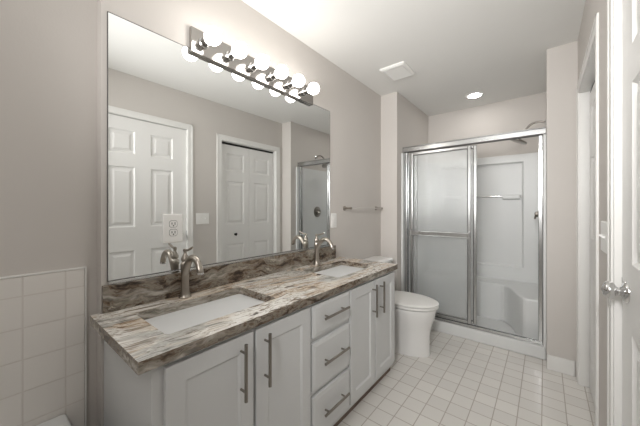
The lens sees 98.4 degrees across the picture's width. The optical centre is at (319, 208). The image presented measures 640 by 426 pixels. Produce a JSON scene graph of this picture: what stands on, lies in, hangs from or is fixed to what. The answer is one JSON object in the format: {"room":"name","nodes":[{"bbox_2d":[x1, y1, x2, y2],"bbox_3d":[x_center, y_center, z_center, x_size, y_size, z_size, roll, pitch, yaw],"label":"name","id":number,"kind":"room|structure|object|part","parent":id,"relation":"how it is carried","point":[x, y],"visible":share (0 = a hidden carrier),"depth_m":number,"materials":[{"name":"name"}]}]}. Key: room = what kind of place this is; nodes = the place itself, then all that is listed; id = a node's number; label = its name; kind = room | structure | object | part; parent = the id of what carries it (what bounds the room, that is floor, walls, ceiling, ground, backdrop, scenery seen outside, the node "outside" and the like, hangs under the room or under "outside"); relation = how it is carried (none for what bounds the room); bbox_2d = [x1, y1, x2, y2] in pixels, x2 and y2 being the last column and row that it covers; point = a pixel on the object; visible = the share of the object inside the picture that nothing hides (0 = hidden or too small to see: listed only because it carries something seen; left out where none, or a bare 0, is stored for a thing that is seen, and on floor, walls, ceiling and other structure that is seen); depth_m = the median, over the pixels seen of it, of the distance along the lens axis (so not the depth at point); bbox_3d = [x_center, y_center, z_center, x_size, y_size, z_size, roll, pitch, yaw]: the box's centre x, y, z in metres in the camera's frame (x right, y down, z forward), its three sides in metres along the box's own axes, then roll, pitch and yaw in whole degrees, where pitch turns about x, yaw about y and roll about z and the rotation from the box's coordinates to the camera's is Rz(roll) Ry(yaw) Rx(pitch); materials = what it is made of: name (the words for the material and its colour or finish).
{"room":"bathroom","nodes":[
{"label":"bathroom","id":0,"kind":"room"},
{"bbox_2d":[0,0,96,425],"bbox_3d":[-1.544,0.004,0.473,0.120,2.440,1.825,0,0,39],"label":"wall","id":1,"kind":"structure","parent":0,"point":[48,48],"depth_m":1.04,"materials":[{"name":"paint"}]},
{"bbox_2d":[0,268,84,425],"bbox_3d":[-1.468,0.732,0.463,0.010,0.985,1.665,0,0,39],"label":"wall tile","id":2,"kind":"structure","parent":1,"relation":"attached to","point":[42,316],"depth_m":1.01,"materials":[{"name":"white tile"}]},
{"bbox_2d":[0,266,86,425],"bbox_3d":[-1.466,0.579,0.464,0.012,0.690,1.669,0,0,39],"label":"trim","id":3,"kind":"structure","parent":1,"relation":"attached to","point":[85,267],"depth_m":1.10,"materials":[{"name":"tile"}]},
{"bbox_2d":[97,0,380,425],"bbox_3d":[-0.178,0.004,2.104,0.180,2.440,2.430,0,0,39],"label":"wall","id":4,"kind":"structure","parent":0,"point":[354,108],"depth_m":1.92,"materials":[{"name":"paint"}]},
{"bbox_2d":[107,11,329,284],"bbox_3d":[-0.389,-0.244,1.695,0.008,1.106,1.490,0,0,39],"label":"wall mirror","id":5,"kind":"object","parent":4,"relation":"attached to","point":[245,162],"visible":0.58,"depth_m":1.41,"materials":[{"name":"white mirror"}]},
{"bbox_2d":[163,214,182,242],"bbox_3d":[-0.696,0.094,1.310,0.008,0.136,0.090,0,0,39],"label":"wall outlet","id":6,"kind":"object","parent":5,"relation":"attached to","point":[172,223],"visible":1,"depth_m":1.30,"materials":[{"name":"white plastic"}]},
{"bbox_2d":[169,229,176,235],"bbox_3d":[-0.694,0.115,1.308,0.002,0.033,0.038,0,0,39],"label":"receptacle","id":7,"kind":"object","parent":6,"relation":"attached to","point":[172,232],"depth_m":1.31,"materials":[{"name":"white plastic"}]},
{"bbox_2d":[169,220,176,227],"bbox_3d":[-0.694,0.073,1.308,0.001,0.033,0.038,0,0,39],"label":"receptacle","id":8,"kind":"object","parent":6,"relation":"attached to","point":[172,223],"depth_m":1.31,"materials":[{"name":"white plastic"}]},
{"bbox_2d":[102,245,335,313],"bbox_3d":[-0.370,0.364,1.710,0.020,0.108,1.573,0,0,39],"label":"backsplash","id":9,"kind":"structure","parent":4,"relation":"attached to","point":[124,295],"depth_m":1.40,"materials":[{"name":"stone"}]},
{"bbox_2d":[189,26,318,105],"bbox_3d":[-0.301,-0.837,1.683,0.160,0.126,0.924,0,0,39],"label":"vanity light","id":10,"kind":"object","parent":4,"relation":"attached to","point":[208,45],"visible":1,"depth_m":1.57,"materials":[{"name":"glass"}]},
{"bbox_2d":[199,37,209,48],"bbox_3d":[-0.574,-0.839,1.391,0.050,0.052,0.052,0,0,39],"label":"socket","id":11,"kind":"object","parent":10,"relation":"attached to","point":[203,44],"depth_m":1.39,"materials":[{"name":"silver metal"}]},
{"bbox_3d":[-0.524,-0.839,1.351,0.086,0.081,0.081,0,0,39],"label":"bulb","id":12,"kind":"part","parent":10,"relation":"part of","materials":[{"name":"white glass"}]},
{"bbox_2d":[226,49,235,60],"bbox_3d":[-0.478,-0.839,1.509,0.050,0.052,0.052,0,0,39],"label":"socket","id":13,"kind":"object","parent":10,"relation":"attached to","point":[229,55],"depth_m":1.50,"materials":[{"name":"silver metal"}]},
{"bbox_3d":[-0.428,-0.839,1.468,0.086,0.081,0.081,0,0,39],"label":"bulb","id":14,"kind":"part","parent":10,"relation":"part of","materials":[{"name":"white glass"}]},
{"bbox_2d":[249,61,258,71],"bbox_3d":[-0.383,-0.839,1.626,0.050,0.052,0.052,0,0,39],"label":"socket","id":15,"kind":"object","parent":10,"relation":"attached to","point":[252,66],"depth_m":1.62,"materials":[{"name":"silver metal"}]},
{"bbox_3d":[-0.333,-0.839,1.586,0.086,0.081,0.081,0,0,39],"label":"bulb","id":16,"kind":"part","parent":10,"relation":"part of","materials":[{"name":"white glass"}]},
{"bbox_2d":[269,71,277,80],"bbox_3d":[-0.287,-0.839,1.744,0.050,0.052,0.052,0,0,39],"label":"socket","id":17,"kind":"object","parent":10,"relation":"attached to","point":[272,75],"depth_m":1.74,"materials":[{"name":"silver metal"}]},
{"bbox_3d":[-0.237,-0.839,1.703,0.086,0.081,0.081,0,0,39],"label":"bulb","id":18,"kind":"part","parent":10,"relation":"part of","materials":[{"name":"white glass"}]},
{"bbox_2d":[286,79,294,88],"bbox_3d":[-0.192,-0.839,1.861,0.050,0.052,0.052,0,0,39],"label":"socket","id":19,"kind":"object","parent":10,"relation":"attached to","point":[289,82],"depth_m":1.86,"materials":[{"name":"silver metal"}]},
{"bbox_3d":[-0.142,-0.839,1.821,0.086,0.081,0.081,0,0,39],"label":"bulb","id":20,"kind":"part","parent":10,"relation":"part of","materials":[{"name":"white glass"}]},
{"bbox_2d":[302,87,309,95],"bbox_3d":[-0.096,-0.839,1.979,0.050,0.052,0.052,0,0,39],"label":"socket","id":21,"kind":"object","parent":10,"relation":"attached to","point":[305,91],"depth_m":1.97,"materials":[{"name":"silver metal"}]},
{"bbox_3d":[-0.046,-0.839,1.938,0.086,0.081,0.081,0,0,39],"label":"bulb","id":22,"kind":"part","parent":10,"relation":"part of","materials":[{"name":"white glass"}]},
{"bbox_2d":[331,213,336,227],"bbox_3d":[0.117,0.102,2.318,0.008,0.120,0.078,0,0,39],"label":"light switch","id":23,"kind":"object","parent":4,"relation":"attached to","point":[333,215],"visible":1,"depth_m":2.31,"materials":[{"name":"white plastic"}]},
{"bbox_2d":[343,206,382,210],"bbox_3d":[0.430,-0.001,2.647,0.080,0.042,0.626,0,0,39],"label":"towel bar","id":24,"kind":"object","parent":4,"relation":"attached to","point":[344,207],"visible":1,"depth_m":2.52,"materials":[{"name":"silver metal"}]},
{"bbox_2d":[381,92,427,290],"bbox_3d":[1.015,0.004,3.425,0.364,2.440,1.125,0,0,39],"label":"wall","id":25,"kind":"structure","parent":0,"point":[403,124],"depth_m":2.94,"materials":[{"name":"paint"}]},
{"bbox_2d":[242,0,585,115],"bbox_3d":[0.319,-1.266,1.249,2.030,0.100,5.380,0,0,39],"label":"ceiling","id":26,"kind":"structure","parent":0,"point":[455,49],"depth_m":1.99,"materials":[{"name":"paint"}]},
{"bbox_2d":[380,61,414,80],"bbox_3d":[0.688,-1.206,2.450,0.224,0.020,0.264,0,0,39],"label":"ceiling vent","id":27,"kind":"object","parent":26,"relation":"in","point":[400,70],"visible":1,"depth_m":2.42,"materials":[{"name":"white plastic"}]},
{"bbox_2d":[385,66,410,79],"bbox_3d":[0.688,-1.204,2.450,0.168,0.012,0.200,0,0,39],"label":"grille","id":28,"kind":"object","parent":27,"relation":"attached to","point":[397,72],"depth_m":2.44,"materials":[{"name":"white plastic"}]},
{"bbox_2d":[465,92,483,98],"bbox_3d":[1.662,-1.212,2.973,0.176,0.008,0.176,0,0,39],"label":"recessed light","id":29,"kind":"object","parent":26,"relation":"in","point":[474,95],"visible":1,"depth_m":2.97,"materials":[{"name":"white plastic"}]},
{"bbox_2d":[338,330,594,425],"bbox_3d":[0.319,1.274,1.249,2.030,0.100,5.380,0,0,39],"label":"floor","id":30,"kind":"structure","parent":0,"point":[462,382],"depth_m":1.84,"materials":[{"name":"tile"}]},
{"bbox_2d":[36,414,70,425],"bbox_3d":[-1.188,1.001,0.201,0.751,0.446,1.607,0,0,39],"label":"bathtub","id":31,"kind":"object","parent":30,"relation":"on","point":[62,420],"visible":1,"depth_m":1.00,"materials":[{"name":"ceramic"}]},
{"bbox_2d":[104,265,394,425],"bbox_3d":[-0.138,0.839,1.577,0.545,0.770,1.647,0,0,39],"label":"vanity cabinet","id":32,"kind":"object","parent":30,"relation":"on","point":[313,364],"visible":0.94,"depth_m":1.18,"materials":[{"name":"paint"}]},
{"bbox_3d":[-0.362,0.806,0.945,0.018,0.666,0.319,0,0,39],"label":"door","id":33,"kind":"part","parent":32,"relation":"part of","materials":[{"name":"paint"}]},
{"bbox_2d":[90,257,397,374],"bbox_3d":[-0.158,0.436,1.575,0.520,0.036,1.705,0,0,39],"label":"countertop","id":34,"kind":"structure","parent":32,"relation":"on","point":[144,348],"depth_m":1.14,"materials":[{"name":"stone"}]},
{"bbox_2d":[179,246,203,298],"bbox_3d":[-0.586,0.296,1.262,0.184,0.245,0.054,0,0,39],"label":"faucet","id":35,"kind":"object","parent":34,"relation":"on","point":[186,263],"visible":1,"depth_m":1.28,"materials":[{"name":"silver metal"}]},
{"bbox_3d":[-0.614,0.212,1.286,0.091,0.077,0.035,0,0,39],"label":"handle","id":36,"kind":"part","parent":35,"relation":"part of","materials":[{"name":"silver metal"}]},
{"bbox_3d":[-0.582,0.262,1.259,0.171,0.104,0.035,0,0,39],"label":"spout","id":37,"kind":"part","parent":35,"relation":"part of","materials":[{"name":"silver metal"}]},
{"bbox_2d":[313,232,333,264],"bbox_3d":[0.026,0.296,2.015,0.184,0.245,0.054,0,0,39],"label":"faucet","id":38,"kind":"object","parent":34,"relation":"on","point":[318,243],"visible":1,"depth_m":2.04,"materials":[{"name":"silver metal"}]},
{"bbox_3d":[-0.002,0.212,2.038,0.091,0.077,0.035,0,0,39],"label":"handle","id":39,"kind":"part","parent":38,"relation":"part of","materials":[{"name":"silver metal"}]},
{"bbox_3d":[0.030,0.262,2.012,0.171,0.104,0.035,0,0,39],"label":"spout","id":40,"kind":"part","parent":38,"relation":"part of","materials":[{"name":"silver metal"}]},
{"bbox_3d":[-0.276,0.596,1.006,0.039,0.207,0.013,0,0,39],"label":"handle","id":41,"kind":"part","parent":32,"relation":"part of","materials":[{"name":"metal"}]},
{"bbox_3d":[-0.205,0.596,1.093,0.039,0.207,0.013,0,0,39],"label":"handle","id":42,"kind":"part","parent":32,"relation":"part of","materials":[{"name":"metal"}]},
{"bbox_3d":[-0.152,0.806,1.203,0.018,0.666,0.322,0,0,39],"label":"door","id":43,"kind":"part","parent":32,"relation":"part of","materials":[{"name":"paint"}]},
{"bbox_3d":[0.062,0.552,1.464,0.021,0.159,0.326,0,0,39],"label":"drawer","id":44,"kind":"part","parent":32,"relation":"part of","materials":[{"name":"paint"}]},
{"bbox_3d":[0.062,1.030,1.464,0.021,0.219,0.326,0,0,39],"label":"drawer","id":45,"kind":"part","parent":32,"relation":"part of","materials":[{"name":"paint"}]},
{"bbox_3d":[0.062,0.776,1.464,0.021,0.236,0.326,0,0,39],"label":"drawer","id":46,"kind":"part","parent":32,"relation":"part of","materials":[{"name":"paint"}]},
{"bbox_3d":[0.085,1.022,1.450,0.039,0.013,0.213,0,0,39],"label":"handle","id":47,"kind":"part","parent":32,"relation":"part of","materials":[{"name":"metal"}]},
{"bbox_3d":[0.085,0.768,1.450,0.039,0.013,0.213,0,0,39],"label":"handle","id":48,"kind":"part","parent":32,"relation":"part of","materials":[{"name":"metal"}]},
{"bbox_3d":[0.085,0.544,1.450,0.039,0.013,0.213,0,0,39],"label":"handle","id":49,"kind":"part","parent":32,"relation":"part of","materials":[{"name":"metal"}]},
{"bbox_3d":[0.264,0.806,1.715,0.018,0.666,0.295,0,0,39],"label":"door","id":50,"kind":"part","parent":32,"relation":"part of","materials":[{"name":"paint"}]},
{"bbox_3d":[0.356,0.596,1.783,0.039,0.207,0.013,0,0,39],"label":"handle","id":51,"kind":"part","parent":32,"relation":"part of","materials":[{"name":"metal"}]},
{"bbox_3d":[0.422,0.596,1.864,0.039,0.207,0.013,0,0,39],"label":"handle","id":52,"kind":"part","parent":32,"relation":"part of","materials":[{"name":"metal"}]},
{"bbox_3d":[0.457,0.806,1.952,0.018,0.666,0.295,0,0,39],"label":"door","id":53,"kind":"part","parent":32,"relation":"part of","materials":[{"name":"paint"}]},
{"bbox_2d":[363,255,438,357],"bbox_3d":[0.692,0.854,2.473,0.702,0.741,0.480,0,0,39],"label":"toilet","id":54,"kind":"object","parent":30,"relation":"on","point":[415,313],"visible":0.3,"depth_m":2.28,"materials":[{"name":"ceramic"}]},
{"bbox_3d":[0.504,0.503,2.626,0.216,0.040,0.480,0,0,39],"label":"tank lid","id":55,"kind":"part","parent":54,"relation":"part of","materials":[{"name":"ceramic"}]},
{"bbox_3d":[0.773,0.818,2.407,0.489,0.025,0.370,0,0,39],"label":"seat","id":56,"kind":"part","parent":54,"relation":"part of","materials":[{"name":"white plastic"}]},
{"bbox_3d":[0.770,0.791,2.409,0.502,0.027,0.374,0,0,39],"label":"lid","id":57,"kind":"part","parent":54,"relation":"part of","materials":[{"name":"white plastic"}]},
{"bbox_2d":[401,134,545,359],"bbox_3d":[1.614,0.317,2.920,1.201,1.815,0.898,0,0,39],"label":"shower stall","id":58,"kind":"object","parent":30,"relation":"on","point":[507,185],"visible":0.53,"depth_m":2.96,"materials":[{"name":"plastic"}]},
{"bbox_3d":[1.155,0.262,3.293,0.019,1.706,0.898,0,0,39],"label":"panel","id":59,"kind":"part","parent":58,"relation":"part of","materials":[{"name":"plastic"}]},
{"bbox_3d":[1.886,0.294,3.255,1.163,1.770,0.034,0,0,39],"label":"panel","id":60,"kind":"part","parent":58,"relation":"part of","materials":[{"name":"plastic"}]},
{"bbox_2d":[502,194,520,198],"bbox_3d":[2.107,-0.126,3.046,0.170,0.050,0.066,0,0,39],"label":"soap shelf","id":61,"kind":"object","parent":58,"relation":"attached to","point":[504,196],"depth_m":3.02,"materials":[{"name":"plastic"}]},
{"bbox_3d":[2.072,0.262,2.547,0.019,1.706,0.898,0,0,39],"label":"panel","id":62,"kind":"part","parent":58,"relation":"part of","materials":[{"name":"plastic"}]},
{"bbox_2d":[428,92,545,157],"bbox_3d":[1.938,0.004,3.318,1.203,2.440,0.126,0,0,39],"label":"wall","id":63,"kind":"structure","parent":0,"point":[511,115],"depth_m":3.18,"materials":[{"name":"paint"}]},
{"bbox_2d":[546,41,577,376],"bbox_3d":[2.218,0.004,2.446,0.333,2.440,1.125,0,0,39],"label":"wall","id":64,"kind":"structure","parent":0,"point":[562,61],"depth_m":2.06,"materials":[{"name":"paint"}]},
{"bbox_2d":[402,127,545,345],"bbox_3d":[1.373,0.229,2.624,1.201,1.770,0.073,0,0,39],"label":"shower door frame","id":65,"kind":"object","parent":64,"relation":"attached to","point":[535,132],"visible":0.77,"depth_m":2.44,"materials":[{"name":"metal"}]},
{"bbox_2d":[409,145,470,323],"bbox_3d":[1.175,0.246,2.748,0.576,1.672,0.056,0,0,39],"label":"sliding shower door","id":66,"kind":"structure","parent":65,"relation":"in","point":[440,179],"depth_m":2.73,"materials":[{"name":"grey glass"}]},
{"bbox_2d":[471,145,476,324],"bbox_3d":[1.231,0.246,2.755,0.586,1.672,0.020,0,0,39],"label":"sliding shower door","id":67,"kind":"structure","parent":65,"relation":"in","point":[473,148],"depth_m":2.57,"materials":[{"name":"silver metal"}]},
{"bbox_3d":[1.231,0.246,2.755,0.550,1.636,0.006,0,0,39],"label":"glass","id":68,"kind":"part","parent":67,"relation":"part of","materials":[{"name":"clear glass"}]},
{"bbox_3d":[1.373,1.101,2.625,1.162,0.026,0.056,0,0,39],"label":"sill","id":69,"kind":"part","parent":65,"relation":"part of","materials":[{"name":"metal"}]},
{"bbox_2d":[510,119,545,143],"bbox_3d":[1.967,-0.717,2.635,0.295,0.207,0.168,0,0,39],"label":"showerhead","id":70,"kind":"object","parent":64,"relation":"attached to","point":[520,141],"visible":0.68,"depth_m":2.61,"materials":[{"name":"silver metal"}]},
{"bbox_3d":[2.000,-0.753,2.608,0.205,0.126,0.019,0,0,39],"label":"arm","id":71,"kind":"part","parent":70,"relation":"part of","materials":[{"name":"metal"}]},
{"bbox_2d":[547,354,574,376],"bbox_3d":[1.793,1.168,2.059,0.158,0.112,0.013,0,0,39],"label":"baseboard","id":72,"kind":"structure","parent":64,"relation":"attached to","point":[554,363],"depth_m":2.05,"materials":[{"name":"paint"}]},
{"bbox_2d":[578,0,606,425],"bbox_3d":[0.626,0.004,0.351,0.159,2.440,4.135,0,0,39],"label":"wall","id":73,"kind":"structure","parent":0,"point":[591,7],"depth_m":1.16,"materials":[{"name":"paint"}]},
{"bbox_2d":[576,12,598,425],"bbox_3d":[1.570,0.181,1.558,0.120,2.086,0.969,0,0,39],"label":"trim","id":74,"kind":"structure","parent":73,"relation":"attached to","point":[589,72],"depth_m":1.89,"materials":[{"name":"paint"}]},
{"bbox_2d":[590,83,594,405],"bbox_3d":[1.711,0.220,1.705,0.032,1.979,0.403,0,0,39],"label":"door","id":75,"kind":"structure","parent":73,"relation":"in","point":[592,94],"depth_m":1.80,"materials":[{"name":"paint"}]},
{"bbox_2d":[599,221,606,253],"bbox_3d":[1.113,0.112,1.088,0.016,0.122,0.150,0,0,39],"label":"light switch","id":76,"kind":"object","parent":73,"relation":"attached to","point":[603,235],"visible":0.72,"depth_m":1.07,"materials":[{"name":"white plastic"}]},
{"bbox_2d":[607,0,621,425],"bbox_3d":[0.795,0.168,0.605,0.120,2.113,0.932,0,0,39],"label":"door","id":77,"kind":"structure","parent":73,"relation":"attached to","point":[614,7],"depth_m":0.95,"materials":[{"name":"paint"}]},
{"bbox_2d":[601,0,639,425],"bbox_3d":[0.762,0.194,0.633,0.095,2.040,0.810,0,0,39],"label":"door","id":78,"kind":"structure","parent":73,"relation":"in","point":[629,290],"depth_m":0.84,"materials":[{"name":"paint"}]},
{"bbox_3d":[0.952,0.266,0.895,0.060,0.068,0.068,0,0,39],"label":"knob","id":79,"kind":"part","parent":78,"relation":"part of","materials":[{"name":"silver metal"}]}
]}

